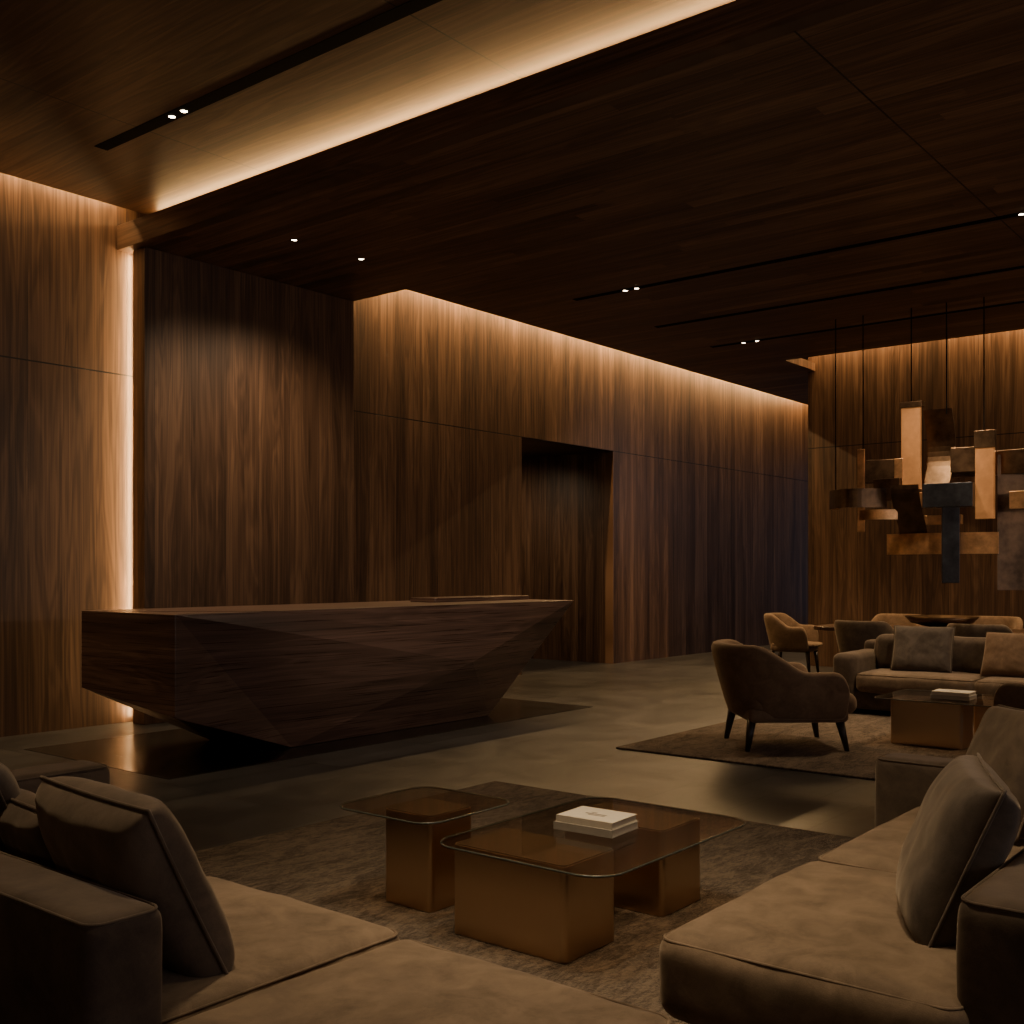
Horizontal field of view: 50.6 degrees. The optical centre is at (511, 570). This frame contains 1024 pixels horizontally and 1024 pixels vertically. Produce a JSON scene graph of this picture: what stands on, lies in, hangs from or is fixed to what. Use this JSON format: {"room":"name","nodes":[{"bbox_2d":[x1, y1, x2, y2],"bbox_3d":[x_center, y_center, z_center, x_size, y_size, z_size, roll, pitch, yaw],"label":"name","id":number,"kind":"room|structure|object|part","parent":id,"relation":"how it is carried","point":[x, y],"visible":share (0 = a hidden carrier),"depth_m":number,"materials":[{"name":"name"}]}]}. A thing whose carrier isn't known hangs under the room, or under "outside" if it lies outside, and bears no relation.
{"room":"hotel lobby","nodes":[
{"label":"hotel lobby","id":0,"kind":"room"},
{"bbox_2d":[129,230,404,300],"bbox_3d":[-2.503,-3.220,11.445,1.170,0.120,2.730,0,0,39],"label":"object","id":1,"kind":"object","parent":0,"point":[198,245],"visible":0.5,"depth_m":11.15,"materials":[{"name":"brown wood"}]},
{"bbox_2d":[0,0,734,214],"bbox_3d":[-0.089,-3.550,1.100,17.520,0.060,11.600,0,0,39],"label":"ceiling","id":2,"kind":"structure","parent":0,"point":[76,76],"depth_m":7.61,"materials":[{"name":"brown wood"}]},
{"bbox_2d":[94,0,441,150],"bbox_3d":[0.593,-3.523,5.767,10.320,0.014,0.120,0,0,39],"label":"ceiling track slot","id":3,"kind":"structure","parent":2,"relation":"attached to","point":[410,7],"depth_m":7.54,"materials":[{"name":"black metal"}]},
{"bbox_2d":[166,115,177,118],"bbox_3d":[-2.629,-3.511,8.366,0.088,0.006,0.088,0,0,39],"label":"recessed light","id":4,"kind":"object","parent":3,"relation":"attached to","point":[167,116],"visible":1,"depth_m":8.37,"materials":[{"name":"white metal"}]},
{"bbox_2d":[178,109,189,113],"bbox_3d":[-2.505,-3.511,8.266,0.088,0.006,0.088,0,0,39],"label":"recessed light","id":5,"kind":"object","parent":3,"relation":"attached to","point":[183,111],"visible":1,"depth_m":8.27,"materials":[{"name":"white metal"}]},
{"bbox_2d":[0,173,807,736],"bbox_3d":[-1.029,-1.350,14.322,0.150,5.700,31.000,0,0,39],"label":"wall","id":6,"kind":"structure","parent":0,"point":[706,477],"depth_m":14.16,"materials":[{"name":"brown wood"}]},
{"bbox_2d":[133,247,353,724],"bbox_3d":[-2.793,-0.829,11.666,0.200,4.658,2.750,0,0,39],"label":"wall panel","id":7,"kind":"object","parent":6,"relation":"attached to","point":[243,383],"visible":0.76,"depth_m":11.40,"materials":[{"name":"brown wood"}]},
{"bbox_3d":[-1.007,-1.350,14.350,0.150,5.700,3.470,0,0,39],"label":"long panel","id":8,"kind":"part","parent":6,"relation":"part of","materials":[{"name":"brown wood"}]},
{"bbox_3d":[5.141,-1.350,21.969,0.150,5.700,11.350,0,0,39],"label":"long panel","id":9,"kind":"part","parent":6,"relation":"part of","materials":[{"name":"brown wood"}]},
{"bbox_2d":[0,645,874,850],"bbox_3d":[4.648,1.550,9.742,21.000,0.100,31.000,0,0,39],"label":"floor","id":10,"kind":"structure","parent":0,"point":[574,751],"depth_m":8.18,"materials":[{"name":"stone"}]},
{"bbox_2d":[24,698,591,779],"bbox_3d":[-1.604,1.498,10.513,2.100,0.004,5.350,0,0,39],"label":"inlay","id":11,"kind":"object","parent":10,"relation":"on","point":[175,753],"visible":0.57,"depth_m":9.12,"materials":[{"name":"stone"}]},
{"bbox_2d":[82,595,573,746],"bbox_3d":[-1.377,0.884,10.284,1.340,1.219,5.038,0,0,39],"label":"reception desk","id":12,"kind":"object","parent":11,"relation":"on","point":[285,675],"visible":1,"depth_m":9.14,"materials":[{"name":"brown wood"}]},
{"bbox_2d":[195,781,853,1023],"bbox_3d":[0.144,1.491,4.239,4.700,0.018,4.980,0,0,39],"label":"area rug","id":13,"kind":"object","parent":10,"relation":"on","point":[337,864],"visible":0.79,"depth_m":5.37,"materials":[{"name":"carpet"}]},
{"bbox_2d":[0,760,670,1023],"bbox_3d":[-1.122,1.028,3.364,3.361,0.902,1.460,0,0,39],"label":"sectional sofa","id":14,"kind":"object","parent":13,"relation":"on","point":[110,914],"visible":1,"depth_m":2.75,"materials":[{"name":"beige fabric"}]},
{"bbox_2d":[0,763,20,852],"bbox_3d":[-1.744,0.830,3.540,0.586,0.515,0.339,0,0,39],"label":"throw pillow","id":15,"kind":"object","parent":14,"relation":"on","point":[10,791],"depth_m":3.33,"materials":[{"name":"brown fabric"}]},
{"bbox_2d":[0,788,56,869],"bbox_3d":[-1.429,0.900,3.388,0.313,0.412,0.488,0,0,-44],"label":"throw pillow","id":16,"kind":"object","parent":14,"relation":"on","point":[20,833],"depth_m":3.24,"materials":[{"name":"beige fabric"}]},
{"bbox_3d":[-2.293,1.155,4.381,0.263,0.602,1.349,0,0,39],"label":"arm","id":17,"kind":"part","parent":14,"relation":"part of","materials":[{"name":"beige fabric"}]},
{"bbox_3d":[-1.817,1.100,3.268,2.394,0.612,0.219,0,0,39],"label":"backrest","id":18,"kind":"part","parent":14,"relation":"part of","materials":[{"name":"beige fabric"}]},
{"bbox_2d":[35,776,234,977],"bbox_3d":[-1.051,0.840,2.997,0.625,0.497,0.350,0,0,44],"label":"throw pillow","id":19,"kind":"object","parent":14,"relation":"on","point":[130,845],"depth_m":2.80,"materials":[{"name":"beige fabric"}]},
{"bbox_2d":[162,876,399,1023],"bbox_3d":[-0.970,1.176,3.213,1.026,0.262,0.915,0,0,39],"label":"seat cushion","id":20,"kind":"object","parent":14,"relation":"on","point":[277,938],"depth_m":3.06,"materials":[{"name":"beige fabric"}]},
{"bbox_2d":[175,940,666,1023],"bbox_3d":[-0.296,1.175,2.486,0.979,0.260,1.135,0,0,39],"label":"cushion","id":21,"kind":"object","parent":14,"relation":"on","point":[374,981],"depth_m":2.69,"materials":[{"name":"beige fabric"}]},
{"bbox_2d":[340,786,509,912],"bbox_3d":[-0.393,1.266,4.904,0.599,0.431,0.609,0,0,39],"label":"side table","id":22,"kind":"object","parent":13,"relation":"on","point":[420,871],"visible":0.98,"depth_m":4.76,"materials":[{"name":"gold glass"}]},
{"bbox_2d":[440,797,744,963],"bbox_3d":[0.366,1.290,4.594,0.869,0.381,1.199,0,0,39],"label":"coffee table","id":23,"kind":"object","parent":13,"relation":"on","point":[550,898],"visible":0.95,"depth_m":4.32,"materials":[{"name":"gold glass"}]},
{"bbox_2d":[553,806,638,838],"bbox_3d":[0.359,1.069,4.617,0.290,0.061,0.222,0,0,36],"label":"book stack","id":24,"kind":"object","parent":23,"relation":"on","point":[599,822],"visible":1,"depth_m":4.56,"materials":[{"name":"paper"}]},
{"bbox_2d":[659,704,1023,1023],"bbox_3d":[1.540,1.006,3.787,1.356,0.950,2.534,0,0,39],"label":"sectional sofa","id":25,"kind":"object","parent":13,"relation":"on","point":[917,917],"visible":1,"depth_m":2.97,"materials":[{"name":"beige fabric"}]},
{"bbox_2d":[659,861,969,1023],"bbox_3d":[1.077,1.167,3.261,0.893,0.296,1.130,0,0,39],"label":"seat cushion","id":26,"kind":"object","parent":25,"relation":"on","point":[817,942],"depth_m":2.97,"materials":[{"name":"beige fabric"}]},
{"bbox_3d":[2.223,1.155,4.708,1.261,0.601,0.233,0,0,39],"label":"arm","id":27,"kind":"part","parent":25,"relation":"part of","materials":[{"name":"beige fabric"}]},
{"bbox_2d":[819,806,1023,871],"bbox_3d":[1.797,1.165,4.153,0.896,0.301,1.216,0,0,39],"label":"seat cushion","id":28,"kind":"object","parent":25,"relation":"on","point":[879,848],"depth_m":4.01,"materials":[{"name":"beige fabric"}]},
{"bbox_2d":[896,755,1020,946],"bbox_3d":[1.318,0.820,3.228,0.330,0.466,0.606,0,0,17],"label":"throw pillow","id":29,"kind":"object","parent":25,"relation":"on","point":[964,829],"depth_m":2.97,"materials":[{"name":"brown fabric"}]},
{"bbox_3d":[1.956,1.095,3.492,0.315,0.622,2.462,0,0,39],"label":"backrest","id":30,"kind":"part","parent":25,"relation":"part of","materials":[{"name":"beige fabric"}]},
{"bbox_2d":[966,706,1023,838],"bbox_3d":[1.956,0.780,4.269,0.308,0.484,0.528,0,0,-2],"label":"throw pillow","id":31,"kind":"object","parent":25,"relation":"on","point":[998,738],"depth_m":4.17,"materials":[{"name":"beige fabric"}]},
{"bbox_2d":[764,613,822,671],"bbox_3d":[4.082,1.061,15.783,0.790,0.877,0.773,0,0,29],"label":"armchair","id":32,"kind":"object","parent":10,"relation":"on","point":[784,633],"visible":0.99,"depth_m":15.55,"materials":[{"name":"beige fabric"}]},
{"bbox_3d":[4.118,1.108,15.764,0.586,0.119,0.564,0,0,29],"label":"seat frame","id":33,"kind":"part","parent":32,"relation":"part of","materials":[{"name":"beige fabric"}]},
{"bbox_2d":[771,641,822,647],"bbox_3d":[4.147,1.069,15.749,0.642,0.103,0.568,0,0,29],"label":"seat cushion","id":34,"kind":"object","parent":32,"relation":"on","point":[774,644],"depth_m":15.50,"materials":[{"name":"beige fabric"}]},
{"bbox_3d":[4.216,1.311,15.428,0.067,0.376,0.096,0,0,-4],"label":"leg","id":35,"kind":"part","parent":32,"relation":"part of","materials":[{"name":"brown wood"}]},
{"bbox_3d":[4.457,1.311,15.852,0.096,0.376,0.066,0,0,10],"label":"leg","id":36,"kind":"part","parent":32,"relation":"part of","materials":[{"name":"brown wood"}]},
{"bbox_2d":[616,713,973,780],"bbox_3d":[4.097,1.491,9.576,4.450,0.018,4.750,0,0,39],"label":"area rug","id":37,"kind":"object","parent":10,"relation":"on","point":[787,746],"visible":0.39,"depth_m":9.09,"materials":[{"name":"carpet"}]},
{"bbox_2d":[711,639,856,751],"bbox_3d":[2.280,1.043,9.255,1.125,0.874,1.094,0,0,-3],"label":"lounge armchair","id":38,"kind":"object","parent":37,"relation":"on","point":[758,685],"visible":1,"depth_m":8.82,"materials":[{"name":"beige fabric"}]},
{"bbox_3d":[1.937,1.341,9.568,0.080,0.278,0.119,0,0,-36],"label":"leg","id":39,"kind":"part","parent":38,"relation":"part of","materials":[{"name":"brown wood"}]},
{"bbox_3d":[1.962,1.341,8.919,0.119,0.278,0.080,0,0,-23],"label":"leg","id":40,"kind":"part","parent":38,"relation":"part of","materials":[{"name":"brown wood"}]},
{"bbox_3d":[2.340,1.191,9.258,0.838,0.122,0.801,0,0,-3],"label":"seat frame","id":41,"kind":"part","parent":38,"relation":"part of","materials":[{"name":"beige fabric"}]},
{"bbox_2d":[749,693,856,713],"bbox_3d":[2.387,1.097,9.261,0.913,0.213,0.798,0,0,-3],"label":"seat cushion","id":42,"kind":"object","parent":38,"relation":"on","point":[759,703],"depth_m":8.85,"materials":[{"name":"beige fabric"}]},
{"bbox_3d":[2.688,1.341,9.619,0.125,0.279,0.080,0,0,-23],"label":"leg","id":43,"kind":"part","parent":38,"relation":"part of","materials":[{"name":"brown wood"}]},
{"bbox_3d":[2.723,1.341,8.934,0.123,0.279,0.081,0,0,17],"label":"leg","id":44,"kind":"part","parent":38,"relation":"part of","materials":[{"name":"brown wood"}]},
{"bbox_2d":[833,625,1023,722],"bbox_3d":[4.766,1.027,10.859,2.832,0.908,1.083,0,0,39],"label":"sofa","id":45,"kind":"object","parent":37,"relation":"on","point":[912,657],"visible":0.79,"depth_m":11.02,"materials":[{"name":"beige fabric"}]},
{"bbox_3d":[3.773,1.149,11.675,0.262,0.591,1.061,0,0,39],"label":"arm","id":46,"kind":"part","parent":45,"relation":"part of","materials":[{"name":"beige fabric"}]},
{"bbox_3d":[5.021,1.080,11.200,2.753,0.643,0.224,0,0,39],"label":"backrest","id":47,"kind":"part","parent":45,"relation":"part of","materials":[{"name":"beige fabric"}]},
{"bbox_3d":[4.752,1.331,10.866,2.752,0.203,0.922,0,0,39],"label":"frame","id":48,"kind":"part","parent":45,"relation":"part of","materials":[{"name":"beige fabric"}]},
{"bbox_2d":[856,668,983,695],"bbox_3d":[4.234,1.148,11.118,1.200,0.244,0.813,0,0,39],"label":"seat cushion","id":49,"kind":"object","parent":45,"relation":"on","point":[869,681],"depth_m":10.91,"materials":[{"name":"beige fabric"}]},
{"bbox_2d":[891,626,953,672],"bbox_3d":[4.237,0.810,11.174,0.588,0.465,0.301,0,0,32],"label":"throw pillow","id":50,"kind":"object","parent":45,"relation":"on","point":[915,648],"depth_m":11.09,"materials":[{"name":"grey fabric"}]},
{"bbox_2d":[874,634,985,673],"bbox_3d":[4.440,0.871,11.375,1.236,0.392,0.350,0,0,39],"label":"cushion","id":51,"kind":"object","parent":45,"relation":"on","point":[968,652],"depth_m":11.06,"materials":[{"name":"beige fabric"}]},
{"bbox_2d":[975,676,1023,696],"bbox_3d":[5.140,1.150,10.384,1.172,0.245,0.814,0,0,39],"label":"seat cushion","id":52,"kind":"object","parent":45,"relation":"on","point":[989,685],"depth_m":10.38,"materials":[{"name":"beige fabric"}]},
{"bbox_2d":[981,633,1023,677],"bbox_3d":[4.915,0.830,10.630,0.289,0.431,0.547,0,0,-45],"label":"throw pillow","id":53,"kind":"object","parent":45,"relation":"on","point":[1002,654],"depth_m":10.61,"materials":[{"name":"beige fabric"}]},
{"bbox_2d":[874,689,993,749],"bbox_3d":[3.748,1.280,9.279,1.029,0.401,0.859,0,0,39],"label":"coffee table","id":54,"kind":"object","parent":37,"relation":"on","point":[927,721],"visible":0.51,"depth_m":9.14,"materials":[{"name":"gold glass"}]},
{"bbox_2d":[930,689,976,700],"bbox_3d":[3.747,1.049,9.182,0.320,0.061,0.242,0,0,37],"label":"book stack","id":55,"kind":"object","parent":54,"relation":"on","point":[965,695],"visible":1,"depth_m":9.11,"materials":[{"name":"paper"}]},
{"bbox_2d":[993,682,1023,708],"bbox_3d":[4.297,1.043,8.025,1.117,0.874,1.223,0,0,-36],"label":"lounge armchair","id":56,"kind":"object","parent":37,"relation":"on","point":[1011,694],"visible":0.25,"depth_m":7.96,"materials":[{"name":"beige fabric"}]},
{"bbox_2d":[834,620,893,652],"bbox_3d":[4.524,1.061,13.806,0.773,0.877,0.790,0,0,39],"label":"dining chair","id":57,"kind":"object","parent":10,"relation":"on","point":[850,635],"visible":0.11,"depth_m":13.51,"materials":[{"name":"beige fabric"}]},
{"bbox_2d":[871,614,922,625],"bbox_3d":[5.470,1.061,15.459,0.773,0.877,0.790,0,0,39],"label":"dining chair","id":58,"kind":"object","parent":10,"relation":"on","point":[892,619],"visible":0.02,"depth_m":15.74,"materials":[{"name":"beige fabric"}]},
{"bbox_2d":[813,624,1023,633],"bbox_3d":[5.829,1.125,13.928,3.820,0.750,1.100,0,0,39],"label":"dining table","id":59,"kind":"object","parent":10,"relation":"on","point":[827,627],"visible":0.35,"depth_m":14.57,"materials":[{"name":"brown wood"}]},
{"bbox_2d":[904,615,978,626],"bbox_3d":[5.603,0.669,14.110,0.920,0.160,0.920,0,0,39],"label":"decorative bowl","id":60,"kind":"object","parent":59,"relation":"on","point":[925,620],"visible":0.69,"depth_m":13.85,"materials":[{"name":"brown wood"}]},
{"bbox_2d":[947,623,1012,636],"bbox_3d":[5.613,1.061,12.927,0.773,0.877,0.790,0,0,39],"label":"dining chair","id":61,"kind":"object","parent":10,"relation":"on","point":[963,630],"visible":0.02,"depth_m":12.60,"materials":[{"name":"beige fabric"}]},
{"bbox_2d":[973,616,1022,628],"bbox_3d":[6.481,1.061,14.642,0.773,0.877,0.790,0,0,39],"label":"dining chair","id":62,"kind":"object","parent":10,"relation":"on","point":[1011,622],"visible":0.02,"depth_m":14.84,"materials":[{"name":"beige fabric"}]},
{"bbox_2d":[522,439,604,662],"bbox_3d":[-0.486,-0.250,17.687,3.230,3.500,2.680,0,0,39],"label":"doorway","id":63,"kind":"structure","parent":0,"point":[563,487],"depth_m":18.04,"materials":[{"name":"brown wood"}]},
{"bbox_2d":[198,0,1023,371],"bbox_3d":[6.433,-3.220,8.410,16.550,0.120,9.230,0,0,39],"label":"ceiling","id":64,"kind":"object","parent":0,"point":[889,118],"visible":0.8,"depth_m":9.30,"materials":[{"name":"brown wood"}]},
{"bbox_2d":[117,0,886,252],"bbox_3d":[3.043,-3.280,5.139,17.718,0.240,0.120,0,0,39],"label":"fascia","id":65,"kind":"object","parent":64,"relation":"attached to","point":[735,25],"visible":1,"depth_m":7.53,"materials":[{"name":"brown wood"}]},
{"bbox_2d":[573,211,1023,300],"bbox_3d":[4.756,-3.163,9.358,10.350,0.014,0.090,0,0,39],"label":"ceiling track slot","id":66,"kind":"structure","parent":64,"relation":"attached to","point":[1013,214],"depth_m":10.76,"materials":[{"name":"black metal"}]},
{"bbox_2d":[654,266,1023,327],"bbox_3d":[5.893,-3.163,10.767,10.350,0.014,0.090,0,0,39],"label":"ceiling track slot","id":67,"kind":"structure","parent":64,"relation":"attached to","point":[1018,267],"depth_m":12.39,"materials":[{"name":"black metal"}]},
{"bbox_2d":[710,301,1023,347],"bbox_3d":[6.860,-3.163,12.005,10.400,0.014,0.090,0,0,39],"label":"ceiling track slot","id":68,"kind":"structure","parent":64,"relation":"attached to","point":[1019,302],"depth_m":13.80,"materials":[{"name":"black metal"}]},
{"bbox_2d":[829,297,1023,589],"bbox_3d":[5.186,-1.470,12.766,2.893,3.380,0.598,0,0,34],"label":"sculpture","id":69,"kind":"object","parent":64,"relation":"hanging from","point":[899,481],"visible":1,"depth_m":12.76,"materials":[{"name":"brown"}]},
{"bbox_3d":[4.760,-0.630,12.938,0.360,0.780,0.335,0,0,39],"label":"bronze blade","id":70,"kind":"part","parent":69,"relation":"part of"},
{"bbox_3d":[4.795,-1.485,12.989,0.230,1.010,0.050,0,0,39],"label":"lamp panel tall","id":71,"kind":"part","parent":69,"relation":"part of","materials":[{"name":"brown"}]},
{"bbox_3d":[5.101,-0.310,12.588,0.190,0.900,0.080,0,0,19],"label":"steel blade","id":72,"kind":"part","parent":69,"relation":"part of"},
{"bbox_3d":[5.449,-1.020,12.462,0.210,0.840,0.050,0,0,39],"label":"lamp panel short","id":73,"kind":"part","parent":69,"relation":"part of","materials":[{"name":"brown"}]},
{"bbox_2d":[695,358,814,404],"bbox_3d":[6.885,-3.220,20.914,1.550,0.120,10.800,0,0,39],"label":"ceiling panel","id":74,"kind":"object","parent":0,"point":[787,379],"visible":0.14,"depth_m":17.58,"materials":[{"name":"brown wood"}]},
{"bbox_2d":[808,329,1023,666],"bbox_3d":[10.641,-1.350,12.487,15.120,5.700,0.200,0,0,39],"label":"wall","id":75,"kind":"structure","parent":0,"point":[852,576],"depth_m":16.35,"materials":[{"name":"brown wood"}]}
]}

